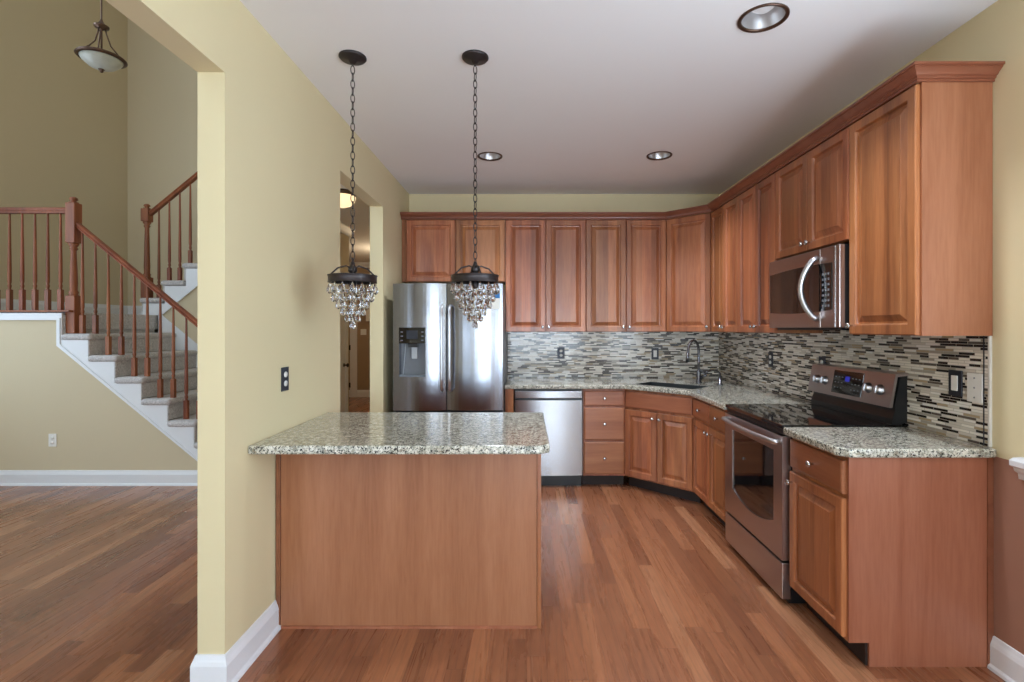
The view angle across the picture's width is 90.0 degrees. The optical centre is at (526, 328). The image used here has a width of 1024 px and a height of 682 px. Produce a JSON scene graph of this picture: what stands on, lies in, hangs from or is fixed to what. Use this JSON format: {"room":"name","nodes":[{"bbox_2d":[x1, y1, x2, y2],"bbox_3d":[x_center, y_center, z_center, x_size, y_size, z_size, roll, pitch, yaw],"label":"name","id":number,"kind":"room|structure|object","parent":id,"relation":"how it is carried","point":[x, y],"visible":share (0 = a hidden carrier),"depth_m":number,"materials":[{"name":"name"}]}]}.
{"room":"kitchen","nodes":[
{"label":"kitchen","id":0,"kind":"room"},
{"bbox_2d":[0,0,127,376],"bbox_3d":[-5.360,-1.740,0.900,0.120,6.300,11.800,0,0,0],"label":"wall","id":1,"kind":"structure","parent":0,"point":[64,120],"depth_m":5.82,"materials":[{"name":"paint"}]},
{"bbox_2d":[1,298,141,314],"bbox_3d":[-4.723,-0.227,5.708,1.153,0.154,2.184,0,0,0],"label":"baseboard","id":2,"kind":"structure","parent":1,"relation":"attached to","point":[114,309],"depth_m":6.19,"materials":[{"name":"white wood"}]},
{"bbox_2d":[0,320,197,469],"bbox_3d":[-3.924,0.636,4.631,2.751,1.548,0.030,0,0,0],"label":"wall","id":3,"kind":"structure","parent":0,"point":[44,391],"depth_m":4.62,"materials":[{"name":"paint"}]},
{"bbox_2d":[48,434,56,446],"bbox_3d":[-4.270,1.005,4.611,0.072,0.116,0.009,0,0,0],"label":"outlet","id":4,"kind":"object","parent":3,"relation":"attached to","point":[52,438],"visible":1,"depth_m":4.61,"materials":[{"name":"white plastic"}]},
{"bbox_2d":[0,470,197,485],"bbox_3d":[-3.865,1.343,4.601,2.870,0.134,0.030,0,0,0],"label":"baseboard","id":5,"kind":"structure","parent":3,"relation":"attached to","point":[7,477],"depth_m":4.60,"materials":[{"name":"white wood"}]},
{"bbox_2d":[128,18,197,398],"bbox_3d":[-3.890,-1.740,6.860,2.820,6.300,0.120,0,0,0],"label":"wall","id":6,"kind":"structure","parent":0,"point":[162,88],"depth_m":6.80,"materials":[{"name":"paint"}]},
{"bbox_2d":[162,286,197,441],"bbox_3d":[-3.291,-0.021,5.755,1.618,2.861,0.030,0,0,0],"label":"wall","id":7,"kind":"structure","parent":0,"point":[189,302],"depth_m":5.74,"materials":[{"name":"paint"}]},
{"bbox_2d":[105,0,408,653],"bbox_3d":[-1.236,-1.740,2.775,0.107,6.300,15.550,0,0,0],"label":"wall","id":8,"kind":"structure","parent":0,"point":[274,158],"depth_m":2.23,"materials":[{"name":"yellow paint"}]},
{"bbox_2d":[190,600,280,681],"bbox_3d":[-1.236,1.343,2.588,0.167,0.134,1.223,0,0,0],"label":"baseboard","id":9,"kind":"structure","parent":8,"relation":"attached to","point":[230,666],"depth_m":2.08,"materials":[{"name":"white wood"}]},
{"bbox_2d":[281,367,288,391],"bbox_3d":[-1.178,0.246,2.500,0.009,0.116,0.072,0,0,0],"label":"outlet","id":10,"kind":"object","parent":8,"relation":"attached to","point":[284,370],"visible":1,"depth_m":2.49,"materials":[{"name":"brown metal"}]},
{"bbox_2d":[340,233,348,411],"bbox_3d":[-2.455,-1.740,5.808,0.050,6.300,2.384,0,0,0],"label":"wall","id":11,"kind":"structure","parent":0,"point":[344,240],"depth_m":6.87,"materials":[{"name":"paint"}]},
{"bbox_2d":[340,284,348,411],"bbox_3d":[-2.379,0.345,6.350,0.100,2.130,1.040,0,0,0],"label":"door","id":12,"kind":"structure","parent":11,"relation":"in","point":[344,364],"depth_m":6.71,"materials":[{"name":"brown wood"}]},
{"bbox_2d":[340,221,354,236],"bbox_3d":[-2.385,-1.304,5.958,0.090,0.100,2.084,0,0,0],"label":"trim","id":13,"kind":"structure","parent":11,"relation":"attached to","point":[345,229],"depth_m":6.73,"materials":[{"name":"white wood"}]},
{"bbox_2d":[340,184,369,261],"bbox_3d":[-2.945,-1.394,7.704,3.310,0.080,5.933,0,0,0],"label":"ceiling","id":14,"kind":"structure","parent":0,"point":[362,210],"depth_m":6.82,"materials":[{"name":"paint"}]},
{"bbox_2d":[340,188,355,207],"bbox_3d":[-1.830,-1.276,5.080,0.281,0.155,0.281,0,0,0],"label":"lamp","id":15,"kind":"object","parent":14,"relation":"attached to","point":[345,194],"visible":0.48,"depth_m":5.00,"materials":[{"name":"white glass"}]},
{"bbox_2d":[349,268,369,389],"bbox_3d":[-2.945,0.028,10.610,3.310,2.764,0.120,0,0,0],"label":"wall","id":16,"kind":"structure","parent":0,"point":[363,341],"depth_m":10.55,"materials":[{"name":"paint"}]},
{"bbox_2d":[349,292,356,396],"bbox_3d":[-4.035,0.325,10.526,1.090,2.170,0.046,0,0,0],"label":"door","id":17,"kind":"structure","parent":16,"relation":"in","point":[353,332],"depth_m":10.51,"materials":[{"name":"brown wood"}]},
{"bbox_2d":[349,390,369,396],"bbox_3d":[-2.945,1.336,10.541,3.310,0.147,0.018,0,0,0],"label":"baseboard","id":18,"kind":"structure","parent":16,"relation":"attached to","point":[360,393],"depth_m":10.53,"materials":[{"name":"wood"}]},
{"bbox_2d":[349,262,369,267],"bbox_3d":[-2.945,-1.304,10.505,3.310,0.100,0.090,0,0,0],"label":"trim","id":19,"kind":"structure","parent":16,"relation":"attached to","point":[363,264],"depth_m":10.49,"materials":[{"name":"white wood"}]},
{"bbox_2d":[361,329,365,334],"bbox_3d":[-3.360,0.070,10.543,0.120,0.120,0.010,0,0,0],"label":"light switch","id":20,"kind":"object","parent":16,"relation":"attached to","point":[363,331],"visible":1,"depth_m":10.54,"materials":[{"name":"white plastic"}]},
{"bbox_2d":[366,310,369,320],"bbox_3d":[-3.240,-0.270,10.524,0.120,0.240,0.050,0,0,0],"label":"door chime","id":21,"kind":"object","parent":16,"relation":"attached to","point":[367,311],"visible":0.56,"depth_m":10.50,"materials":[{"name":"white plastic"}]},
{"bbox_2d":[0,397,1005,681],"bbox_3d":[-1.668,1.460,2.800,7.464,0.100,15.800,0,0,0],"label":"floor","id":22,"kind":"structure","parent":0,"point":[98,583],"depth_m":2.53,"materials":[{"name":"brown wood"}]},
{"bbox_2d":[0,310,197,461],"bbox_3d":[-3.893,0.614,5.689,2.809,1.593,2.216,0,0,0],"label":"staircase","id":23,"kind":"structure","parent":22,"relation":"on","point":[107,369],"depth_m":4.65,"materials":[{"name":"grey carpet"}]},
{"bbox_2d":[0,197,197,418],"bbox_3d":[-3.926,0.104,4.675,2.739,2.611,0.086,0,0,0],"label":"stair railing","id":24,"kind":"object","parent":23,"relation":"on","point":[75,231],"visible":0.75,"depth_m":4.66,"materials":[{"name":"brown wood"}]},
{"bbox_2d":[140,263,197,314],"bbox_3d":[-3.445,-0.829,6.253,1.770,1.373,1.086,0,0,0],"label":"staircase","id":25,"kind":"structure","parent":23,"relation":"on","point":[177,290],"depth_m":5.72,"materials":[{"name":"white paint"}]},
{"bbox_2d":[141,171,197,297],"bbox_3d":[-3.449,-1.538,5.800,1.788,2.389,0.086,0,0,0],"label":"stair railing","id":26,"kind":"object","parent":25,"relation":"on","point":[147,213],"visible":0.43,"depth_m":5.79,"materials":[{"name":"brown wood"}]},
{"bbox_2d":[276,454,540,628],"bbox_3d":[-0.555,0.973,2.697,1.247,0.874,0.586,0,0,0],"label":"base cabinet","id":27,"kind":"object","parent":22,"relation":"on","point":[364,541],"visible":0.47,"depth_m":2.41,"materials":[{"name":"brown wood"}]},
{"bbox_2d":[248,412,549,453],"bbox_3d":[-0.541,0.515,2.603,1.282,0.038,0.875,0,0,0],"label":"countertop","id":28,"kind":"structure","parent":27,"relation":"on","point":[330,432],"depth_m":2.40,"materials":[{"name":"stone"}]},
{"bbox_2d":[393,283,506,411],"bbox_3d":[-0.650,0.519,4.641,0.908,1.782,0.978,0,0,0],"label":"refrigerator","id":29,"kind":"object","parent":22,"relation":"on","point":[441,363],"visible":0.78,"depth_m":4.21,"materials":[{"name":"grey metal"}]},
{"bbox_2d":[505,389,514,411],"bbox_3d":[-0.153,0.973,4.840,0.074,0.874,0.600,0,0,0],"label":"cabinet filler","id":30,"kind":"object","parent":22,"relation":"on","point":[509,393],"visible":0.2,"depth_m":4.54,"materials":[{"name":"brown wood"}]},
{"bbox_2d":[515,389,581,485],"bbox_3d":[0.195,0.976,4.825,0.596,0.868,0.610,0,0,0],"label":"dishwasher","id":31,"kind":"object","parent":22,"relation":"on","point":[561,409],"visible":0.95,"depth_m":4.53,"materials":[{"name":"silver metal"}]},
{"bbox_2d":[515,389,581,399],"bbox_3d":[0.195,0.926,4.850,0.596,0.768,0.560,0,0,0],"label":"control panel","id":32,"kind":"object","parent":31,"relation":"in","point":[515,389],"depth_m":4.57,"materials":[{"name":"silver metal"}]},
{"bbox_2d":[582,389,624,483],"bbox_3d":[0.690,0.973,4.829,0.374,0.874,0.641,0,0,0],"label":"base cabinet","id":33,"kind":"object","parent":22,"relation":"on","point":[603,410],"visible":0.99,"depth_m":4.54,"materials":[{"name":"brown wood"}]},
{"bbox_2d":[625,389,700,502],"bbox_3d":[1.402,0.973,4.616,1.056,0.874,1.049,0,0,0],"label":"base cabinet","id":34,"kind":"object","parent":22,"relation":"on","point":[658,426],"visible":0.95,"depth_m":4.31,"materials":[{"name":"brown wood"}]},
{"bbox_2d":[504,378,810,409],"bbox_3d":[0.872,0.515,4.255,2.136,0.038,1.797,0,0,0],"label":"countertop","id":35,"kind":"structure","parent":34,"relation":"on","point":[730,392],"depth_m":4.46,"materials":[{"name":"stone"}]},
{"bbox_2d":[638,382,708,388],"bbox_3d":[1.262,0.603,4.479,0.568,0.214,0.288,0,0,45],"label":"sink","id":36,"kind":"object","parent":35,"relation":"in","point":[672,385],"visible":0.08,"depth_m":4.61,"materials":[{"name":"metal"}]},
{"bbox_2d":[685,339,706,382],"bbox_3d":[1.511,0.295,4.567,0.105,0.402,0.257,0,0,45],"label":"faucet","id":37,"kind":"object","parent":35,"relation":"on","point":[699,377],"visible":1,"depth_m":4.63,"materials":[{"name":"metal"}]},
{"bbox_2d":[706,369,722,384],"bbox_3d":[1.640,0.426,4.478,0.181,0.140,0.054,0,0,-20],"label":"soap dispenser","id":38,"kind":"object","parent":35,"relation":"on","point":[719,377],"visible":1,"depth_m":4.49,"materials":[{"name":"metal"}]},
{"bbox_2d":[693,398,729,524],"bbox_3d":[1.612,0.973,3.722,0.641,0.874,0.736,0,0,0],"label":"base cabinet","id":39,"kind":"object","parent":22,"relation":"on","point":[708,425],"visible":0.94,"depth_m":3.70,"materials":[{"name":"brown wood"}]},
{"bbox_2d":[721,363,907,602],"bbox_3d":[1.590,0.817,2.971,0.710,1.186,0.756,0,0,0],"label":"range","id":40,"kind":"object","parent":22,"relation":"on","point":[757,449],"visible":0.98,"depth_m":2.84,"materials":[{"name":"silver metal"}]},
{"bbox_2d":[721,413,803,599],"bbox_3d":[1.589,0.948,2.971,0.706,0.865,0.744,0,0,0],"label":"oven","id":41,"kind":"object","parent":40,"relation":"in","point":[757,449],"depth_m":2.85,"materials":[{"name":"silver metal"}]},
{"bbox_2d":[725,404,907,429],"bbox_3d":[1.617,0.501,2.971,0.640,0.023,0.744,0,0,0],"label":"cooktop","id":42,"kind":"object","parent":40,"relation":"in","point":[774,416],"depth_m":2.85,"materials":[{"name":"black glass"}]},
{"bbox_2d":[785,438,993,666],"bbox_3d":[1.617,0.973,2.357,0.650,0.874,0.458,0,0,0],"label":"base cabinet","id":43,"kind":"object","parent":22,"relation":"on","point":[894,557],"visible":0.95,"depth_m":2.13,"materials":[{"name":"brown wood"}]},
{"bbox_2d":[783,427,995,457],"bbox_3d":[1.617,0.515,2.346,0.647,0.038,0.477,0,0,0],"label":"countertop","id":44,"kind":"structure","parent":43,"relation":"on","point":[851,442],"depth_m":2.21,"materials":[{"name":"stone"}]},
{"bbox_2d":[409,194,719,290],"bbox_3d":[0.441,-0.022,5.217,3.247,2.864,0.120,0,0,0],"label":"wall","id":45,"kind":"structure","parent":0,"point":[417,202],"depth_m":5.16,"materials":[{"name":"yellow paint"}]},
{"bbox_2d":[402,220,505,284],"bbox_3d":[-0.690,-0.736,4.969,0.980,0.588,0.361,0,0,0],"label":"upper cabinet","id":46,"kind":"object","parent":45,"relation":"attached to","point":[433,251],"visible":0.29,"depth_m":4.82,"materials":[{"name":"brown wood"}]},
{"bbox_2d":[507,332,507,377],"bbox_3d":[-0.194,0.263,5.151,0.005,0.464,0.012,0,0,0],"label":"trim","id":47,"kind":"structure","parent":45,"relation":"attached to","point":[507,332],"depth_m":5.15,"materials":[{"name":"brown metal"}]},
{"bbox_2d":[506,220,585,331],"bbox_3d":[0.179,-0.500,4.969,0.757,1.060,0.361,0,0,0],"label":"upper cabinet","id":48,"kind":"object","parent":45,"relation":"attached to","point":[546,259],"visible":1,"depth_m":4.82,"materials":[{"name":"brown wood"}]},
{"bbox_2d":[508,332,718,377],"bbox_3d":[0.871,0.263,5.152,2.122,0.464,0.010,0,0,0],"label":"tiled wall","id":49,"kind":"structure","parent":45,"relation":"attached to","point":[530,354],"depth_m":5.15,"materials":[{"name":"tile"}]},
{"bbox_2d":[557,347,564,358],"bbox_3d":[0.346,0.245,5.142,0.072,0.116,0.009,0,0,0],"label":"outlet","id":50,"kind":"object","parent":49,"relation":"attached to","point":[560,350],"visible":1,"depth_m":5.14,"materials":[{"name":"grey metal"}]},
{"bbox_2d":[651,348,658,358],"bbox_3d":[1.291,0.252,5.142,0.072,0.116,0.009,0,0,0],"label":"outlet","id":51,"kind":"object","parent":49,"relation":"attached to","point":[654,351],"visible":1,"depth_m":5.14,"materials":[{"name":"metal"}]},
{"bbox_2d":[586,220,665,331],"bbox_3d":[0.938,-0.500,4.969,0.757,1.060,0.361,0,0,0],"label":"upper cabinet","id":52,"kind":"object","parent":45,"relation":"attached to","point":[626,259],"visible":0.99,"depth_m":4.82,"materials":[{"name":"brown wood"}]},
{"bbox_2d":[240,0,997,193],"bbox_3d":[0.428,-1.404,0.079,3.232,0.100,10.357,0,0,0],"label":"ceiling","id":53,"kind":"structure","parent":0,"point":[574,96],"depth_m":2.77,"materials":[{"name":"paint"}]},
{"bbox_2d":[326,50,377,328],"bbox_3d":[-0.865,-0.676,2.550,0.245,1.355,0.247,0,0,0],"label":"pendant lamp","id":54,"kind":"object","parent":53,"relation":"hanging from","point":[352,279],"visible":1,"depth_m":2.52,"materials":[{"name":"clear glass"}]},
{"bbox_2d":[450,50,499,328],"bbox_3d":[-0.255,-0.676,2.550,0.245,1.355,0.247,0,0,0],"label":"pendant lamp","id":55,"kind":"object","parent":53,"relation":"hanging from","point":[473,280],"visible":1,"depth_m":2.52,"materials":[{"name":"clear glass"}]},
{"bbox_2d":[477,152,502,160],"bbox_3d":[-0.287,-1.389,4.016,0.196,0.087,0.196,0,0,0],"label":"recessed light","id":56,"kind":"object","parent":53,"relation":"in","point":[487,156],"visible":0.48,"depth_m":4.08,"materials":[{"name":"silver metal"}]},
{"bbox_2d":[646,151,671,159],"bbox_3d":[1.037,-1.389,4.000,0.196,0.087,0.196,0,0,0],"label":"recessed light","id":57,"kind":"object","parent":53,"relation":"in","point":[658,155],"visible":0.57,"depth_m":4.06,"materials":[{"name":"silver metal"}]},
{"bbox_2d":[737,3,789,32],"bbox_3d":[1.030,-1.389,2.230,0.208,0.087,0.208,0,0,0],"label":"recessed light","id":58,"kind":"object","parent":53,"relation":"in","point":[764,17],"visible":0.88,"depth_m":2.28,"materials":[{"name":"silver metal"}]},
{"bbox_2d":[720,0,1023,654],"bbox_3d":[2.004,0.028,0.079,0.120,2.764,10.157,0,0,0],"label":"wall","id":59,"kind":"structure","parent":0,"point":[996,33],"depth_m":2.07,"materials":[{"name":"yellow paint"}]},
{"bbox_2d":[666,212,711,331],"bbox_3d":[1.629,-0.500,4.834,0.624,1.060,0.641,0,0,0],"label":"upper cabinet","id":60,"kind":"object","parent":59,"relation":"attached to","point":[688,238],"visible":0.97,"depth_m":4.67,"materials":[{"name":"brown wood"}]},
{"bbox_2d":[711,196,737,331],"bbox_3d":[1.768,-0.500,4.234,0.345,1.060,0.585,0,0,0],"label":"upper cabinet","id":61,"kind":"object","parent":59,"relation":"attached to","point":[724,220],"visible":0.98,"depth_m":4.20,"materials":[{"name":"brown wood"}]},
{"bbox_2d":[738,173,822,332],"bbox_3d":[1.768,-0.500,3.647,0.345,1.060,0.587,0,0,0],"label":"upper cabinet","id":62,"kind":"object","parent":59,"relation":"attached to","point":[756,205],"visible":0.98,"depth_m":3.62,"materials":[{"name":"brown wood"}]},
{"bbox_2d":[776,127,848,259],"bbox_3d":[1.768,-0.740,2.971,0.345,0.580,0.764,0,0,0],"label":"upper cabinet","id":63,"kind":"object","parent":59,"relation":"attached to","point":[812,191],"visible":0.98,"depth_m":2.91,"materials":[{"name":"brown wood"}]},
{"bbox_2d":[769,244,848,329],"bbox_3d":[1.719,-0.210,2.970,0.437,0.439,0.752,0,0,0],"label":"microwave","id":64,"kind":"object","parent":63,"relation":"attached to","point":[810,290],"visible":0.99,"depth_m":2.81,"materials":[{"name":"silver metal"}]},
{"bbox_2d":[719,330,987,446],"bbox_3d":[1.939,0.245,3.646,0.010,0.500,3.000,0,0,0],"label":"tiled wall","id":65,"kind":"structure","parent":59,"relation":"attached to","point":[743,357],"depth_m":2.71,"materials":[{"name":"tile"}]},
{"bbox_2d":[768,352,772,366],"bbox_3d":[1.929,0.245,4.050,0.009,0.116,0.072,0,0,0],"label":"outlet","id":66,"kind":"object","parent":65,"relation":"attached to","point":[770,354],"visible":1,"depth_m":4.05,"materials":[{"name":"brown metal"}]},
{"bbox_2d":[819,356,825,362],"bbox_3d":[1.929,0.240,3.345,0.009,0.116,0.072,0,0,0],"label":"outlet","id":67,"kind":"object","parent":65,"relation":"attached to","point":[822,359],"visible":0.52,"depth_m":3.34,"materials":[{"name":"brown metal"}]},
{"bbox_2d":[948,370,962,396],"bbox_3d":[1.929,0.245,2.305,0.010,0.116,0.072,0,0,0],"label":"light switch","id":68,"kind":"object","parent":65,"relation":"attached to","point":[955,377],"visible":1,"depth_m":2.30,"materials":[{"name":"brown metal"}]},
{"bbox_2d":[967,373,982,403],"bbox_3d":[1.930,0.255,2.205,0.008,0.125,0.075,0,0,0],"label":"blank plate","id":69,"kind":"object","parent":65,"relation":"attached to","point":[974,380],"visible":1,"depth_m":2.20,"materials":[{"name":"white plastic"}]},
{"bbox_2d":[983,336,983,445],"bbox_3d":[1.932,0.263,2.164,0.002,0.464,0.004,0,0,0],"label":"trim","id":70,"kind":"structure","parent":65,"relation":"attached to","point":[983,336],"depth_m":2.16,"materials":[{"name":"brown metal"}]},
{"bbox_2d":[845,82,992,335],"bbox_3d":[1.768,-0.500,2.360,0.345,1.060,0.456,0,0,0],"label":"upper cabinet","id":71,"kind":"object","parent":59,"relation":"attached to","point":[921,162],"visible":1,"depth_m":2.13,"materials":[{"name":"brown wood"}]},
{"bbox_2d":[400,61,1004,219],"bbox_3d":[0.899,-1.056,3.983,4.154,0.060,1.782,0,0,44],"label":"crown molding","id":72,"kind":"structure","parent":71,"relation":"attached to","point":[917,72],"depth_m":2.85,"materials":[{"name":"brown wood"}]},
{"bbox_2d":[988,336,991,446],"bbox_3d":[1.938,0.263,2.141,0.012,0.464,0.008,0,0,0],"label":"trim","id":73,"kind":"structure","parent":59,"relation":"attached to","point":[989,337],"depth_m":2.14,"materials":[{"name":"white tile"}]},
{"bbox_2d":[987,636,1023,681],"bbox_3d":[1.929,1.343,-1.436,0.030,0.134,7.128,0,0,0],"label":"baseboard","id":74,"kind":"structure","parent":59,"relation":"attached to","point":[1006,662],"depth_m":2.06,"materials":[{"name":"white wood"}]},
{"bbox_2d":[1009,457,1023,479],"bbox_3d":[1.919,0.547,1.845,0.050,0.086,0.330,0,0,0],"label":"trim","id":75,"kind":"structure","parent":59,"relation":"attached to","point":[1017,463],"depth_m":1.99,"materials":[{"name":"white wood"}]},
{"bbox_3d":[-3.345,-4.940,0.900,4.110,0.100,12.000,0,0,0],"label":"ceiling","id":76,"kind":"structure","parent":0,"visible":0},
{"bbox_2d":[74,0,127,72],"bbox_3d":[-3.570,-3.519,4.300,0.351,2.743,0.351,0,0,0],"label":"lamp","id":77,"kind":"object","parent":76,"relation":"hanging from","point":[103,60],"visible":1,"depth_m":4.25,"materials":[{"name":"white glass"}]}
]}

